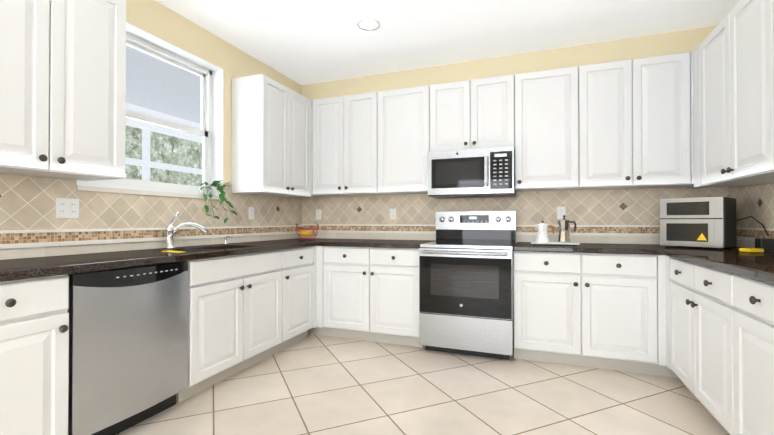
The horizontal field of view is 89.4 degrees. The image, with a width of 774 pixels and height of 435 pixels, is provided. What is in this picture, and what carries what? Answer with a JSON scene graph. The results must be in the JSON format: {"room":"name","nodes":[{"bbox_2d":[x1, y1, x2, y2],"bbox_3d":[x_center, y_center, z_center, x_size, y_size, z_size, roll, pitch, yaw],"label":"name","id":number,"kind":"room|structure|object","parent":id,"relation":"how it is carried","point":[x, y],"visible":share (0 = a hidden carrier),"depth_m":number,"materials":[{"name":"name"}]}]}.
{"room":"kitchen","nodes":[
{"label":"kitchen","id":0,"kind":"room"},
{"bbox_2d":[0,0,301,259],"bbox_3d":[-2.349,-0.226,1.338,0.220,2.710,7.000,0,-1,21],"label":"wall","id":1,"kind":"structure","parent":0,"point":[158,19],"depth_m":3.29,"materials":[{"name":"paint"}]},
{"bbox_2d":[0,0,125,180],"bbox_3d":[-1.789,-0.746,1.963,0.378,1.038,0.760,0,-1,21],"label":"upper cabinet","id":2,"kind":"object","parent":1,"relation":"attached to","point":[62,89],"visible":1,"depth_m":1.97,"materials":[{"name":"white wood"}]},
{"bbox_2d":[77,185,219,199],"bbox_3d":[-1.698,-0.173,2.898,0.157,0.030,1.178,0,-1,21],"label":"sill","id":3,"kind":"structure","parent":1,"relation":"attached to","point":[116,190],"depth_m":2.69,"materials":[{"name":"white wood"}]},
{"bbox_2d":[198,188,208,194],"bbox_3d":[-1.531,-0.215,3.262,0.080,0.060,0.080,0,-1,21],"label":"plant pot","id":4,"kind":"object","parent":3,"relation":"on","point":[203,191],"visible":0.71,"depth_m":3.23,"materials":[{"name":"white ceramic"}]},
{"bbox_2d":[199,180,236,223],"bbox_3d":[-1.414,-0.135,3.259,0.193,0.369,0.329,0,-1,21],"label":"plant","id":5,"kind":"object","parent":3,"relation":"on","point":[219,188],"visible":0.96,"depth_m":3.29,"materials":[{"name":"green plant"}]},
{"bbox_2d":[77,22,223,195],"bbox_3d":[-1.739,-0.750,2.918,0.198,1.123,1.178,0,-1,21],"label":"window","id":6,"kind":"structure","parent":1,"relation":"in","point":[210,130],"depth_m":3.28,"materials":[{"name":"white wood"}]},
{"bbox_2d":[0,174,303,259],"bbox_3d":[-1.637,-0.046,2.868,0.020,0.534,3.570,0,-1,21],"label":"tile backsplash","id":7,"kind":"structure","parent":1,"relation":"attached to","point":[31,225],"depth_m":2.56,"materials":[{"name":"tile"}]},
{"bbox_2d":[55,198,78,217],"bbox_3d":[-1.857,-0.055,2.272,0.009,0.115,0.120,0,-1,21],"label":"outlet","id":8,"kind":"object","parent":7,"relation":"attached to","point":[66,207],"visible":1,"depth_m":2.27,"materials":[{"name":"white plastic"}]},
{"bbox_2d":[249,207,253,218],"bbox_3d":[-1.297,-0.043,3.742,0.009,0.115,0.070,0,-1,21],"label":"electrical outlet","id":9,"kind":"object","parent":7,"relation":"attached to","point":[251,212],"visible":1,"depth_m":3.74,"materials":[{"name":"white plastic"}]},
{"bbox_2d":[231,74,310,197],"bbox_3d":[-1.085,-0.736,3.812,0.378,1.028,0.777,0,-1,21],"label":"upper cabinet","id":10,"kind":"object","parent":1,"relation":"attached to","point":[270,137],"visible":1,"depth_m":3.51,"materials":[{"name":"white wood"}]},
{"bbox_2d":[117,334,728,434],"bbox_3d":[-0.368,1.173,0.572,4.620,0.100,7.600,0,-1,21],"label":"floor","id":11,"kind":"structure","parent":0,"point":[311,384],"depth_m":2.45,"materials":[{"name":"tile"}]},
{"bbox_2d":[0,274,68,434],"bbox_3d":[-1.770,0.692,1.649,0.630,0.880,0.448,0,-1,21],"label":"base cabinet","id":12,"kind":"object","parent":11,"relation":"on","point":[34,354],"visible":0.98,"depth_m":1.64,"materials":[{"name":"white wood"}]},
{"bbox_2d":[67,261,187,434],"bbox_3d":[-1.579,0.698,2.168,0.615,0.876,0.629,0,-1,21],"label":"dishwasher","id":13,"kind":"object","parent":11,"relation":"on","point":[128,347],"visible":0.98,"depth_m":1.99,"materials":[{"name":"grey metal"}]},
{"bbox_2d":[176,250,281,402],"bbox_3d":[-1.292,0.703,2.905,0.628,0.880,0.922,0,-1,21],"label":"base cabinet","id":14,"kind":"object","parent":11,"relation":"on","point":[234,326],"visible":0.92,"depth_m":2.69,"materials":[{"name":"white wood"}]},
{"bbox_2d":[273,246,315,354],"bbox_3d":[-1.032,0.708,3.586,0.630,0.880,0.530,0,-1,21],"label":"base cabinet","id":15,"kind":"object","parent":11,"relation":"on","point":[298,269],"visible":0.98,"depth_m":3.45,"materials":[{"name":"white wood"}]},
{"bbox_2d":[308,246,323,335],"bbox_3d":[-0.804,0.713,4.134,0.666,0.880,0.652,0,-1,21],"label":"base cabinet","id":16,"kind":"object","parent":11,"relation":"on","point":[319,330],"depth_m":3.73,"materials":[{"name":"white wood"}]},
{"bbox_2d":[0,238,319,281],"bbox_3d":[-1.282,0.242,2.949,0.623,0.040,3.218,0,-1,21],"label":"countertop","id":17,"kind":"structure","parent":16,"relation":"on","point":[35,267],"depth_m":2.13,"materials":[{"name":"black stone"}]},
{"bbox_2d":[161,250,183,252],"bbox_3d":[-1.362,0.216,2.496,0.200,0.004,0.050,0,-1,33],"label":"sponge","id":18,"kind":"object","parent":17,"relation":"on","point":[173,251],"visible":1,"depth_m":2.48,"materials":[{"name":"yellow"}]},
{"bbox_2d":[164,211,207,248],"bbox_3d":[-1.488,0.088,2.900,0.170,0.267,0.269,0,-1,21],"label":"chrome faucet","id":19,"kind":"object","parent":17,"relation":"on","point":[170,229],"visible":1,"depth_m":2.82,"materials":[{"name":"white metal"}]},
{"bbox_2d":[223,236,232,243],"bbox_3d":[-1.357,0.190,3.325,0.076,0.070,0.044,0,-1,21],"label":"soap dispenser","id":20,"kind":"object","parent":17,"relation":"on","point":[225,239],"visible":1,"depth_m":3.32,"materials":[{"name":"white metal"}]},
{"bbox_2d":[295,224,318,239],"bbox_3d":[-0.855,0.147,4.190,0.279,0.170,0.256,0,-1,21],"label":"fruit basket","id":21,"kind":"object","parent":17,"relation":"on","point":[299,234],"visible":0.98,"depth_m":4.13,"materials":[{"name":"red metal"}]},
{"bbox_2d":[300,230,313,235],"bbox_3d":[-0.855,0.163,4.173,0.157,0.062,0.120,0,-1,21],"label":"fruit","id":22,"kind":"object","parent":21,"relation":"in","point":[305,233],"visible":0.88,"depth_m":4.13,"materials":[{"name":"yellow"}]},
{"bbox_2d":[320,238,435,248],"bbox_3d":[-0.067,0.250,3.845,0.995,0.040,0.679,0,-1,21],"label":"countertop","id":23,"kind":"structure","parent":16,"relation":"on","point":[379,243],"depth_m":3.61,"materials":[{"name":"black stone"}]},
{"bbox_2d":[324,246,424,346],"bbox_3d":[-0.044,0.710,3.845,0.960,0.880,0.652,0,-1,21],"label":"base cabinet","id":24,"kind":"object","parent":11,"relation":"on","point":[368,293],"depth_m":3.54,"materials":[{"name":"white wood"}]},
{"bbox_2d":[419,211,515,359],"bbox_3d":[0.736,0.542,3.474,0.754,1.210,0.746,0,-1,21],"label":"range oven","id":25,"kind":"object","parent":11,"relation":"on","point":[465,282],"visible":1,"depth_m":3.21,"materials":[{"name":"grey metal"}]},
{"bbox_2d":[513,251,660,375],"bbox_3d":[1.570,0.705,3.230,0.970,0.880,0.652,0,-1,21],"label":"base cabinet","id":26,"kind":"object","parent":11,"relation":"on","point":[601,310],"depth_m":2.91,"materials":[{"name":"white wood"}]},
{"bbox_2d":[513,242,659,254],"bbox_3d":[1.581,0.245,3.218,0.998,0.040,0.679,0,-1,21],"label":"countertop","id":27,"kind":"structure","parent":26,"relation":"on","point":[647,249],"depth_m":2.97,"materials":[{"name":"black stone"}]},
{"bbox_2d":[531,241,579,244],"bbox_3d":[1.419,0.216,3.318,0.370,0.018,0.230,0,-1,21],"label":"board","id":28,"kind":"object","parent":27,"relation":"on","point":[555,242],"visible":1,"depth_m":3.26,"materials":[{"name":"white"}]},
{"bbox_2d":[536,221,554,241],"bbox_3d":[1.354,0.115,3.349,0.155,0.182,0.104,0,-1,21],"label":"moka pot","id":29,"kind":"object","parent":28,"relation":"on","point":[542,232],"visible":1,"depth_m":3.32,"materials":[{"name":"white"}]},
{"bbox_2d":[557,215,575,241],"bbox_3d":[1.515,0.092,3.298,0.145,0.228,0.101,0,-1,21],"label":"moka pot","id":30,"kind":"object","parent":28,"relation":"on","point":[564,226],"visible":1,"depth_m":3.27,"materials":[{"name":"white metal"}]},
{"bbox_2d":[661,255,678,377],"bbox_3d":[2.330,0.703,2.941,0.656,0.880,0.652,0,-1,21],"label":"base cabinet","id":31,"kind":"object","parent":11,"relation":"on","point":[665,371],"depth_m":2.74,"materials":[{"name":"white wood"}]},
{"bbox_2d":[652,244,773,283],"bbox_3d":[1.825,0.231,1.584,0.633,0.040,3.558,0,-1,21],"label":"countertop","id":32,"kind":"structure","parent":31,"relation":"on","point":[753,265],"depth_m":2.08,"materials":[{"name":"black stone"}]},
{"bbox_2d":[660,197,736,248],"bbox_3d":[2.329,0.039,2.934,0.352,0.365,0.378,0,-1,-37],"label":"air fryer oven","id":33,"kind":"object","parent":32,"relation":"on","point":[702,222],"visible":1,"depth_m":2.81,"materials":[{"name":"metal"}]},
{"bbox_2d":[736,216,768,235],"bbox_3d":[2.515,0.055,2.692,0.072,0.136,0.284,0,-1,21],"label":"cord","id":34,"kind":"object","parent":33,"relation":"attached to","point":[757,221],"visible":1,"depth_m":2.67,"materials":[{"name":"black plastic"}]},
{"bbox_2d":[739,248,763,251],"bbox_3d":[2.334,0.207,2.504,0.100,0.022,0.070,0,0,-4],"label":"sponge","id":35,"kind":"object","parent":32,"relation":"on","point":[750,250],"visible":1,"depth_m":2.47,"materials":[{"name":"yellow"}]},
{"bbox_2d":[755,238,773,251],"bbox_3d":[2.458,0.176,2.542,0.075,0.084,0.080,0,-1,21],"label":"box","id":36,"kind":"object","parent":32,"relation":"on","point":[766,244],"visible":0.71,"depth_m":2.51,"materials":[{"name":"black plastic"}]},
{"bbox_2d":[666,256,737,434],"bbox_3d":[2.044,0.697,2.169,0.640,0.880,0.988,0,-1,21],"label":"base cabinet","id":37,"kind":"object","parent":11,"relation":"on","point":[700,308],"visible":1,"depth_m":2.13,"materials":[{"name":"white wood"}]},
{"bbox_2d":[733,275,773,434],"bbox_3d":[1.698,0.689,1.260,0.640,0.880,0.950,0,-1,21],"label":"base cabinet","id":38,"kind":"object","parent":11,"relation":"on","point":[753,330],"visible":0.98,"depth_m":1.64,"materials":[{"name":"white wood"}]},
{"bbox_2d":[156,0,740,84],"bbox_3d":[-0.368,-1.637,0.595,4.620,0.100,7.600,0,-1,21],"label":"ceiling","id":39,"kind":"structure","parent":0,"point":[303,42],"depth_m":3.20,"materials":[{"name":"paint"}]},
{"bbox_2d":[357,18,379,30],"bbox_3d":[-0.149,-1.562,3.164,0.190,0.006,0.190,0,-1,21],"label":"recessed light","id":40,"kind":"object","parent":39,"relation":"in","point":[367,24],"visible":1,"depth_m":3.16,"materials":[{"name":"white plastic"}]},
{"bbox_2d":[302,25,716,243],"bbox_3d":[0.922,-0.204,3.970,4.620,2.710,0.250,0,-1,21],"label":"wall","id":41,"kind":"structure","parent":0,"point":[673,42],"depth_m":3.71,"materials":[{"name":"paint"}]},
{"bbox_2d":[311,92,387,196],"bbox_3d":[-0.554,-0.746,4.198,1.096,1.002,0.378,0,-1,21],"label":"upper cabinet","id":42,"kind":"object","parent":41,"relation":"attached to","point":[344,145],"visible":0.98,"depth_m":3.98,"materials":[{"name":"white wood"}]},
{"bbox_2d":[378,85,429,194],"bbox_3d":[0.212,-0.748,3.923,0.527,1.002,0.347,0,-1,21],"label":"upper cabinet","id":43,"kind":"object","parent":41,"relation":"attached to","point":[403,132],"visible":0.92,"depth_m":3.76,"materials":[{"name":"white wood"}]},
{"bbox_2d":[430,74,514,150],"bbox_3d":[0.809,-0.932,3.680,0.757,0.639,0.378,0,-1,21],"label":"upper cabinet","id":44,"kind":"object","parent":41,"relation":"attached to","point":[473,114],"visible":0.94,"depth_m":3.52,"materials":[{"name":"white wood"}]},
{"bbox_2d":[428,146,515,198],"bbox_3d":[0.794,-0.403,3.635,0.754,0.412,0.464,0,-1,21],"label":"over-the-range microwave","id":45,"kind":"object","parent":44,"relation":"attached to","point":[478,173],"visible":0.98,"depth_m":3.46,"materials":[{"name":"grey metal"}]},
{"bbox_2d":[304,187,727,243],"bbox_3d":[0.874,-0.009,3.842,4.018,0.475,0.021,0,-1,21],"label":"tile backsplash","id":46,"kind":"structure","parent":41,"relation":"attached to","point":[611,216],"depth_m":3.67,"materials":[{"name":"tile"}]},
{"bbox_2d":[316,209,320,219],"bbox_3d":[-0.782,-0.037,4.467,0.070,0.115,0.009,0,-1,21],"label":"electrical outlet","id":47,"kind":"object","parent":46,"relation":"attached to","point":[318,214],"visible":1,"depth_m":4.46,"materials":[{"name":"white plastic"}]},
{"bbox_2d":[390,209,395,218],"bbox_3d":[0.062,-0.039,4.145,0.070,0.115,0.009,0,-1,21],"label":"electrical outlet","id":48,"kind":"object","parent":46,"relation":"attached to","point":[392,213],"visible":1,"depth_m":4.14,"materials":[{"name":"white plastic"}]},
{"bbox_2d":[557,207,565,218],"bbox_3d":[1.589,-0.044,3.563,0.070,0.115,0.009,0,-1,21],"label":"electrical outlet","id":49,"kind":"object","parent":46,"relation":"attached to","point":[561,211],"visible":0.98,"depth_m":3.56,"materials":[{"name":"white plastic"}]},
{"bbox_2d":[515,66,578,191],"bbox_3d":[1.400,-0.752,3.454,0.501,1.002,0.378,0,-1,21],"label":"upper cabinet","id":50,"kind":"object","parent":41,"relation":"attached to","point":[546,135],"visible":1,"depth_m":3.31,"materials":[{"name":"white wood"}]},
{"bbox_2d":[576,51,693,189],"bbox_3d":[2.161,-0.754,3.164,1.122,1.002,0.378,0,-1,21],"label":"upper cabinet","id":51,"kind":"object","parent":41,"relation":"attached to","point":[635,124],"visible":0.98,"depth_m":3.07,"materials":[{"name":"white wood"}]},
{"bbox_2d":[728,183,773,247],"bbox_3d":[2.100,-0.028,1.444,0.020,0.475,3.570,0,-1,21],"label":"tile backsplash","id":52,"kind":"structure","parent":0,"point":[757,201],"depth_m":2.78,"materials":[{"name":"tile"}]},
{"bbox_3d":[1.627,-0.238,-0.177,0.250,2.710,7.000,0,-1,21],"label":"wall","id":53,"kind":"structure","parent":0,"visible":0},
{"bbox_2d":[693,0,773,186],"bbox_3d":[2.264,-0.747,2.392,0.378,1.030,1.047,0,-1,21],"label":"upper cabinet","id":54,"kind":"object","parent":53,"relation":"attached to","point":[733,105],"visible":1,"depth_m":2.33,"materials":[{"name":"white wood"}]},
{"bbox_2d":[773,0,773,92],"bbox_3d":[1.914,-0.754,1.472,0.378,1.030,0.917,0,-1,21],"label":"upper cabinet","id":55,"kind":"object","parent":53,"relation":"attached to","point":[773,46],"visible":1,"depth_m":1.95,"materials":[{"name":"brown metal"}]},
{"label":"outside","id":56,"kind":"structure","parent":0,"visible":0},
{"bbox_2d":[125,125,201,185],"bbox_3d":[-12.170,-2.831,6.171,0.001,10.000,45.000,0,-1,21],"label":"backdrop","id":57,"kind":"structure","parent":56,"point":[168,149],"depth_m":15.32,"materials":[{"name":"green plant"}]},
{"bbox_3d":[-15.125,1.311,9.938,29.770,0.180,60.000,0,-1,21],"label":"lawn","id":58,"kind":"structure","parent":56,"visible":0},
{"bbox_2d":[125,103,201,180],"bbox_3d":[-3.558,-0.103,3.402,0.150,2.500,11.000,0,-1,21],"label":"fence","id":59,"kind":"object","parent":58,"relation":"on","point":[146,163],"visible":0.08,"depth_m":4.90,"materials":[{"name":"white wood"}]},
{"bbox_2d":[126,45,200,123],"bbox_3d":[-2.708,-1.386,3.089,1.670,0.060,11.000,0,-1,21],"label":"soffit","id":60,"kind":"structure","parent":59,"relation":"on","point":[157,84],"depth_m":4.05,"materials":[{"name":"grey"}]}
]}

